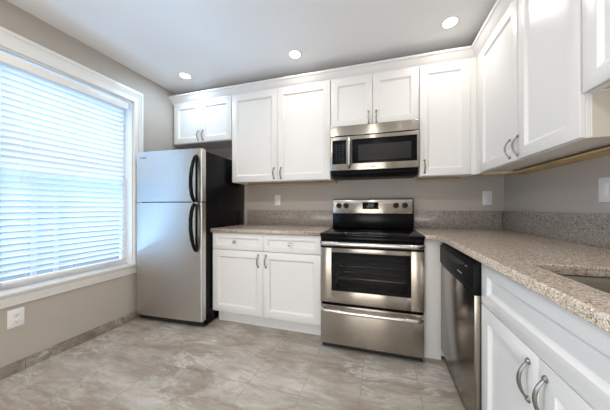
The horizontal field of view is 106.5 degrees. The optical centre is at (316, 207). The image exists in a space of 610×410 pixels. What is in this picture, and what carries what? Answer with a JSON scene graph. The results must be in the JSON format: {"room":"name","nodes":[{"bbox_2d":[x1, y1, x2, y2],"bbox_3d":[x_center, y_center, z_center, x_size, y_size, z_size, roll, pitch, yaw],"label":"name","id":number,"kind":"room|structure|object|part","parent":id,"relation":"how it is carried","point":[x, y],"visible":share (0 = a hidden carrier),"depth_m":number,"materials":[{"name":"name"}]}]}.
{"room":"kitchen","nodes":[
{"label":"kitchen","id":0,"kind":"room"},
{"bbox_2d":[0,0,185,367],"bbox_3d":[-2.248,-0.121,1.003,0.140,2.473,4.200,0,0,16],"label":"wall","id":1,"kind":"structure","parent":0,"point":[52,320],"depth_m":1.85,"materials":[{"name":"beige paint"}]},
{"bbox_2d":[7,307,24,329],"bbox_3d":[-2.022,0.744,1.531,0.008,0.122,0.076,0,0,16],"label":"wall outlet","id":2,"kind":"object","parent":1,"relation":"attached to","point":[15,317],"visible":1,"depth_m":1.53,"materials":[{"name":"white plastic"}]},
{"bbox_2d":[0,310,139,379],"bbox_3d":[-2.176,1.077,0.983,0.010,0.077,4.200,0,0,16],"label":"baseboard","id":3,"kind":"structure","parent":1,"relation":"attached to","point":[6,371],"depth_m":1.75,"materials":[{"name":"tile"}]},
{"bbox_2d":[0,26,143,308],"bbox_3d":[-1.987,-0.255,1.850,0.175,1.817,1.061,0,0,16],"label":"window","id":4,"kind":"structure","parent":1,"relation":"in","point":[11,43],"depth_m":1.92,"materials":[{"name":"white paint"}]},
{"bbox_3d":[-2.018,0.140,1.865,0.030,0.829,0.841,0,0,16],"label":"sash","id":5,"kind":"part","parent":4,"relation":"part of","materials":[{"name":"white plastic"}]},
{"bbox_2d":[0,51,127,285],"bbox_3d":[-1.967,-0.249,1.846,0.067,1.523,0.781,0,0,16],"label":"window blind","id":6,"kind":"object","parent":4,"relation":"attached to","point":[52,120],"visible":1,"depth_m":1.74,"materials":[{"name":"white plastic"}]},
{"bbox_3d":[-2.019,-0.557,1.560,0.011,0.775,0.011,0,0,-7],"label":"pull cord","id":7,"kind":"part","parent":6,"relation":"part of","materials":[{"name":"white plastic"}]},
{"bbox_3d":[-2.040,-0.230,1.609,0.055,1.450,0.002,0,0,16],"label":"ladder cord","id":8,"kind":"part","parent":6,"relation":"part of","materials":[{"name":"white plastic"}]},
{"bbox_3d":[-1.971,0.502,1.848,0.050,0.019,0.747,0,0,16],"label":"rail","id":9,"kind":"part","parent":6,"relation":"part of","materials":[{"name":"white plastic"}]},
{"bbox_3d":[-2.048,-0.631,1.874,0.030,0.802,0.841,0,0,16],"label":"sash","id":10,"kind":"part","parent":4,"relation":"part of","materials":[{"name":"white plastic"}]},
{"bbox_2d":[0,316,464,409],"bbox_3d":[-0.580,1.165,0.378,3.691,0.100,4.700,0,0,16],"label":"floor","id":11,"kind":"structure","parent":0,"point":[139,363],"depth_m":1.50,"materials":[{"name":"tile"}]},
{"bbox_2d":[137,148,243,325],"bbox_3d":[-1.340,0.279,2.461,0.752,1.649,0.804,0,0,13],"label":"refrigerator","id":12,"kind":"object","parent":11,"relation":"on","point":[184,194],"visible":0.97,"depth_m":2.15,"materials":[{"name":"silver metal"}]},
{"bbox_3d":[-1.405,0.501,2.177,0.752,1.092,0.058,0,0,13],"label":"fridge door","id":13,"kind":"part","parent":12,"relation":"part of","materials":[{"name":"metal"}]},
{"bbox_3d":[-1.405,-0.297,2.177,0.752,0.486,0.058,0,0,13],"label":"freezer door","id":14,"kind":"part","parent":12,"relation":"part of","materials":[{"name":"metal"}]},
{"bbox_3d":[-1.107,0.184,2.041,0.032,0.449,0.090,0,0,13],"label":"handle","id":15,"kind":"part","parent":12,"relation":"part of","materials":[{"name":"black plastic"}]},
{"bbox_3d":[-1.107,-0.264,2.041,0.032,0.434,0.090,0,0,13],"label":"handle","id":16,"kind":"part","parent":12,"relation":"part of","materials":[{"name":"black plastic"}]},
{"bbox_2d":[213,232,320,334],"bbox_3d":[-0.404,0.676,2.327,1.083,0.877,0.642,0,0,16],"label":"base cabinet","id":17,"kind":"object","parent":11,"relation":"on","point":[266,280],"visible":0.95,"depth_m":2.04,"materials":[{"name":"white paint"}]},
{"bbox_3d":[-0.740,0.319,2.131,0.538,0.156,0.019,0,0,16],"label":"drawer","id":18,"kind":"part","parent":17,"relation":"part of","materials":[{"name":"white paint"}]},
{"bbox_3d":[-0.740,0.696,2.131,0.538,0.588,0.019,0,0,16],"label":"door","id":19,"kind":"part","parent":17,"relation":"part of","materials":[{"name":"white paint"}]},
{"bbox_2d":[210,210,332,235],"bbox_3d":[-0.403,0.135,2.331,1.092,0.204,0.640,0,0,16],"label":"countertop","id":20,"kind":"structure","parent":17,"relation":"on","point":[281,222],"depth_m":2.52,"materials":[{"name":"stone"}]},
{"bbox_3d":[-0.219,0.319,1.985,0.538,0.156,0.019,0,0,16],"label":"drawer","id":21,"kind":"part","parent":17,"relation":"part of","materials":[{"name":"white paint"}]},
{"bbox_3d":[-0.219,0.696,1.985,0.538,0.588,0.019,0,0,16],"label":"door","id":22,"kind":"part","parent":17,"relation":"part of","materials":[{"name":"white paint"}]},
{"bbox_2d":[320,198,424,361],"bbox_3d":[0.472,0.515,1.988,0.775,1.200,0.768,0,0,16],"label":"range","id":23,"kind":"object","parent":11,"relation":"on","point":[372,257],"visible":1,"depth_m":1.74,"materials":[{"name":"silver metal"}]},
{"bbox_3d":[0.409,1.088,1.744,0.745,0.042,0.020,0,0,16],"label":"toe panel","id":24,"kind":"part","parent":23,"relation":"part of","materials":[{"name":"black"}]},
{"bbox_3d":[0.399,0.909,1.709,0.749,0.300,0.036,0,0,16],"label":"storage drawer","id":25,"kind":"part","parent":23,"relation":"part of","materials":[{"name":"metal"}]},
{"bbox_3d":[0.384,0.779,1.656,0.745,0.028,0.081,0,0,16],"label":"handle","id":26,"kind":"part","parent":23,"relation":"part of","materials":[{"name":"silver metal"}]},
{"bbox_2d":[320,239,424,312],"bbox_3d":[0.474,0.497,1.976,0.762,0.480,0.742,0,0,16],"label":"oven","id":27,"kind":"object","parent":23,"relation":"in","point":[375,273],"depth_m":1.74,"materials":[{"name":"silver metal"}]},
{"bbox_2d":[320,227,424,238],"bbox_3d":[0.481,0.214,2.001,0.765,0.022,0.638,0,0,16],"label":"cooktop","id":28,"kind":"object","parent":23,"relation":"in","point":[335,232],"depth_m":1.78,"materials":[{"name":"black glass"}]},
{"bbox_3d":[0.401,0.239,1.715,0.757,0.028,0.025,0,0,16],"label":"vent trim","id":29,"kind":"part","parent":23,"relation":"part of","materials":[{"name":"black ceramic"}]},
{"bbox_3d":[0.536,-0.008,2.233,0.758,0.135,0.009,0,0,16],"label":"control panel","id":30,"kind":"part","parent":23,"relation":"part of","materials":[{"name":"metal"}]},
{"bbox_2d":[424,240,443,359],"bbox_3d":[1.250,0.677,1.877,0.770,0.876,0.600,0,0,16],"label":"base cabinet","id":31,"kind":"object","parent":11,"relation":"on","point":[432,315],"visible":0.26,"depth_m":1.68,"materials":[{"name":"white paint"}]},
{"bbox_2d":[440,243,482,409],"bbox_3d":[1.102,0.680,1.269,0.608,0.866,0.606,0,0,16],"label":"dishwasher","id":32,"kind":"object","parent":11,"relation":"on","point":[461,274],"visible":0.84,"depth_m":1.21,"materials":[{"name":"silver metal"}]},
{"bbox_3d":[0.810,0.302,1.354,0.001,0.038,0.400,0,0,16],"label":"pocket handle","id":33,"kind":"part","parent":32,"relation":"part of","materials":[{"name":"black plastic"}]},
{"bbox_3d":[0.852,1.066,1.339,0.018,0.094,0.598,0,0,16],"label":"kick plate","id":34,"kind":"part","parent":32,"relation":"part of","materials":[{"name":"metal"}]},
{"bbox_3d":[0.838,0.325,1.343,0.056,0.156,0.606,0,0,16],"label":"control panel","id":35,"kind":"part","parent":32,"relation":"part of","materials":[{"name":"black plastic"}]},
{"bbox_2d":[482,264,609,409],"bbox_3d":[0.913,0.676,0.517,0.652,0.877,0.930,0,0,16],"label":"base cabinet","id":36,"kind":"object","parent":11,"relation":"on","point":[538,354],"visible":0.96,"depth_m":0.68,"materials":[{"name":"white paint"}]},
{"bbox_3d":[0.711,0.722,0.851,0.019,0.563,0.390,0,0,16],"label":"door","id":37,"kind":"part","parent":36,"relation":"part of","materials":[{"name":"white paint"}]},
{"bbox_2d":[414,211,609,333],"bbox_3d":[1.022,0.135,1.069,0.776,0.204,2.298,0,0,16],"label":"countertop","id":38,"kind":"structure","parent":36,"relation":"on","point":[533,250],"depth_m":1.14,"materials":[{"name":"stone"}]},
{"bbox_2d":[561,275,609,293],"bbox_3d":[0.877,0.327,0.425,0.443,0.179,0.733,0,0,16],"label":"sink","id":39,"kind":"object","parent":38,"relation":"in","point":[600,283],"visible":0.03,"depth_m":0.77,"materials":[{"name":"metal"}]},
{"bbox_3d":[0.645,0.538,0.712,0.032,0.138,0.019,0,0,16],"label":"handle","id":40,"kind":"part","parent":36,"relation":"part of","materials":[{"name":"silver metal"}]},
{"bbox_3d":[0.625,0.538,0.638,0.032,0.138,0.019,0,0,16],"label":"handle","id":41,"kind":"part","parent":36,"relation":"part of","materials":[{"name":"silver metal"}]},
{"bbox_3d":[0.586,0.722,0.405,0.019,0.563,0.530,0,0,16],"label":"door","id":42,"kind":"part","parent":36,"relation":"part of","materials":[{"name":"white paint"}]},
{"bbox_2d":[6,0,496,94],"bbox_3d":[-0.539,-1.408,0.522,3.691,0.100,4.400,0,0,16],"label":"ceiling","id":43,"kind":"structure","parent":0,"point":[219,43],"depth_m":1.75,"materials":[{"name":"paint"}]},
{"bbox_2d":[178,72,191,78],"bbox_3d":[-1.353,-1.355,2.345,0.124,0.004,0.124,0,0,16],"label":"recessed light","id":44,"kind":"object","parent":43,"relation":"in","point":[184,75],"visible":1,"depth_m":2.33,"materials":[{"name":"paint"}]},
{"bbox_2d":[288,50,301,58],"bbox_3d":[-0.191,-1.355,2.018,0.124,0.004,0.124,0,0,16],"label":"recessed light","id":45,"kind":"object","parent":43,"relation":"in","point":[294,54],"visible":1,"depth_m":2.01,"materials":[{"name":"paint"}]},
{"bbox_2d":[440,15,459,28],"bbox_3d":[0.981,-1.355,1.670,0.124,0.004,0.124,0,0,16],"label":"recessed light","id":46,"kind":"object","parent":43,"relation":"in","point":[451,21],"visible":1,"depth_m":1.66,"materials":[{"name":"paint"}]},
{"bbox_2d":[206,148,503,223],"bbox_3d":[0.043,-0.121,2.592,3.691,2.473,0.100,0,0,16],"label":"wall","id":47,"kind":"structure","parent":0,"point":[466,194],"depth_m":2.35,"materials":[{"name":"beige paint"}]},
{"bbox_2d":[174,97,231,149],"bbox_3d":[-1.259,-0.978,2.714,0.786,0.485,0.365,0,0,16],"label":"upper cabinet","id":48,"kind":"object","parent":47,"relation":"attached to","point":[207,124],"visible":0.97,"depth_m":2.57,"materials":[{"name":"white paint"}]},
{"bbox_3d":[-1.490,-0.971,2.633,0.377,0.464,0.019,0,0,16],"label":"door","id":49,"kind":"part","parent":48,"relation":"part of","materials":[{"name":"white paint"}]},
{"bbox_3d":[-1.113,-0.971,2.527,0.399,0.464,0.019,0,0,16],"label":"door","id":50,"kind":"part","parent":48,"relation":"part of","materials":[{"name":"white paint"}]},
{"bbox_2d":[275,195,279,204],"bbox_3d":[-0.457,-0.084,2.676,0.072,0.122,0.008,0,0,16],"label":"wall outlet","id":51,"kind":"object","parent":47,"relation":"attached to","point":[277,197],"visible":1,"depth_m":2.67,"materials":[{"name":"white plastic"}]},
{"bbox_2d":[232,81,336,185],"bbox_3d":[-0.351,-0.739,2.459,1.090,0.962,0.365,0,0,16],"label":"upper cabinet","id":52,"kind":"object","parent":47,"relation":"attached to","point":[279,135],"visible":1,"depth_m":2.31,"materials":[{"name":"white paint"}]},
{"bbox_3d":[-0.655,-0.737,2.398,0.532,0.932,0.019,0,0,16],"label":"door","id":53,"kind":"part","parent":52,"relation":"part of","materials":[{"name":"white paint"}]},
{"bbox_3d":[-0.309,-0.263,2.607,1.088,0.009,0.053,0,0,16],"label":"hanging rail","id":54,"kind":"part","parent":52,"relation":"part of","materials":[{"name":"brown wood"}]},
{"bbox_3d":[-0.132,-0.737,2.251,0.550,0.932,0.019,0,0,16],"label":"door","id":55,"kind":"part","parent":52,"relation":"part of","materials":[{"name":"white paint"}]},
{"bbox_2d":[247,210,332,225],"bbox_3d":[-0.317,0.117,2.629,1.086,0.168,0.020,0,0,16],"label":"backsplash","id":56,"kind":"structure","parent":47,"relation":"attached to","point":[278,217],"depth_m":2.61,"materials":[{"name":"grey stone"}]},
{"bbox_2d":[331,68,418,126],"bbox_3d":[0.550,-0.985,2.206,0.776,0.471,0.365,0,0,16],"label":"upper cabinet","id":57,"kind":"object","parent":47,"relation":"attached to","point":[389,96],"visible":0.91,"depth_m":2.05,"materials":[{"name":"white paint"}]},
{"bbox_3d":[0.325,-0.978,2.123,0.382,0.451,0.019,0,0,16],"label":"door","id":58,"kind":"part","parent":57,"relation":"part of","materials":[{"name":"white paint"}]},
{"bbox_2d":[330,119,418,180],"bbox_3d":[0.539,-0.512,2.165,0.762,0.463,0.446,0,0,16],"label":"microwave","id":59,"kind":"object","parent":57,"relation":"attached to","point":[382,150],"visible":1,"depth_m":2.00,"materials":[{"name":"silver metal"}]},
{"bbox_3d":[0.208,-0.503,2.079,0.128,0.218,0.007,0,0,16],"label":"control panel","id":60,"kind":"part","parent":59,"relation":"part of","materials":[{"name":"black glass"}]},
{"bbox_3d":[0.291,-0.493,2.031,0.028,0.290,0.054,0,0,16],"label":"handle","id":61,"kind":"part","parent":59,"relation":"part of","materials":[{"name":"silver metal"}]},
{"bbox_3d":[0.496,-0.490,2.012,0.762,0.308,0.028,0,0,16],"label":"door","id":62,"kind":"part","parent":59,"relation":"part of","materials":[{"name":"metal"}]},
{"bbox_3d":[0.698,-0.978,2.018,0.385,0.451,0.019,0,0,16],"label":"door","id":63,"kind":"part","parent":57,"relation":"part of","materials":[{"name":"white paint"}]},
{"bbox_2d":[414,57,476,181],"bbox_3d":[1.132,-0.739,2.042,0.430,0.962,0.365,0,0,16],"label":"upper cabinet","id":64,"kind":"object","parent":47,"relation":"attached to","point":[448,91],"visible":0.98,"depth_m":1.91,"materials":[{"name":"white paint"}]},
{"bbox_3d":[1.167,-0.263,2.192,0.414,0.009,0.053,0,0,16],"label":"hanging rail","id":65,"kind":"part","parent":64,"relation":"part of","materials":[{"name":"brown wood"}]},
{"bbox_2d":[483,191,491,204],"bbox_3d":[1.581,-0.087,2.103,0.076,0.130,0.008,0,0,16],"label":"wall outlet","id":66,"kind":"object","parent":47,"relation":"attached to","point":[487,195],"visible":1,"depth_m":2.10,"materials":[{"name":"white plastic"}]},
{"bbox_2d":[504,155,609,213],"bbox_3d":[1.189,-0.121,0.037,0.100,2.473,4.200,0,0,16],"label":"wall","id":67,"kind":"structure","parent":0,"point":[573,187],"depth_m":1.42,"materials":[{"name":"beige paint"}]},
{"bbox_2d":[414,211,609,248],"bbox_3d":[1.023,0.117,1.069,0.774,0.168,2.298,0,0,16],"label":"backsplash","id":68,"kind":"structure","parent":67,"relation":"attached to","point":[582,228],"depth_m":1.63,"materials":[{"name":"grey stone"}]},
{"bbox_2d":[477,0,609,174],"bbox_3d":[1.304,-0.739,1.320,0.370,0.962,1.008,0,0,16],"label":"upper cabinet","id":69,"kind":"object","parent":67,"relation":"attached to","point":[534,114],"visible":1,"depth_m":1.18,"materials":[{"name":"white paint"}]},
{"bbox_2d":[169,0,513,105],"bbox_3d":[-0.448,-1.248,1.366,3.129,0.082,1.894,0,0,16],"label":"trim","id":70,"kind":"structure","parent":69,"relation":"attached to","point":[500,7],"depth_m":2.05,"materials":[{"name":"white paint"}]},
{"bbox_3d":[1.417,-0.263,1.788,0.171,0.009,0.044,0,0,16],"label":"hanging rail","id":71,"kind":"part","parent":69,"relation":"part of","materials":[{"name":"brown wood"}]},
{"bbox_3d":[1.214,-0.737,1.530,0.019,0.932,0.502,0,0,16],"label":"door","id":72,"kind":"part","parent":69,"relation":"part of","materials":[{"name":"white paint"}]},
{"bbox_3d":[1.139,-0.349,1.359,0.032,0.122,0.019,0,0,16],"label":"handle","id":73,"kind":"part","parent":69,"relation":"part of","materials":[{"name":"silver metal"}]},
{"bbox_3d":[1.117,-0.349,1.282,0.032,0.122,0.019,0,0,16],"label":"handle","id":74,"kind":"part","parent":69,"relation":"part of","materials":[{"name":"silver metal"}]},
{"bbox_3d":[1.088,-0.737,1.082,0.019,0.932,0.414,0,0,16],"label":"door","id":75,"kind":"part","parent":69,"relation":"part of","materials":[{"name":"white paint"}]},
{"bbox_3d":[1.426,-0.263,1.287,0.113,0.009,1.004,0,0,16],"label":"hanging rail","id":76,"kind":"part","parent":69,"relation":"part of","materials":[{"name":"brown wood"}]},
{"bbox_3d":[1.199,-0.744,0.827,0.303,0.944,0.002,0,0,16],"label":"panel","id":77,"kind":"part","parent":69,"relation":"part of","materials":[{"name":"beige wood"}]},
{"bbox_2d":[582,0,609,93],"bbox_3d":[1.049,-0.822,0.415,0.370,0.797,0.870,0,0,16],"label":"upper cabinet","id":78,"kind":"object","parent":67,"relation":"attached to","point":[595,13],"visible":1,"depth_m":0.82,"materials":[{"name":"white paint"}]},
{"bbox_2d":[598,177,609,201],"bbox_3d":[1.436,-0.088,1.115,0.008,0.124,0.116,0,0,16],"label":"light switch","id":79,"kind":"object","parent":67,"relation":"attached to","point":[603,183],"visible":1,"depth_m":1.14,"materials":[{"name":"white plastic"}]}
]}

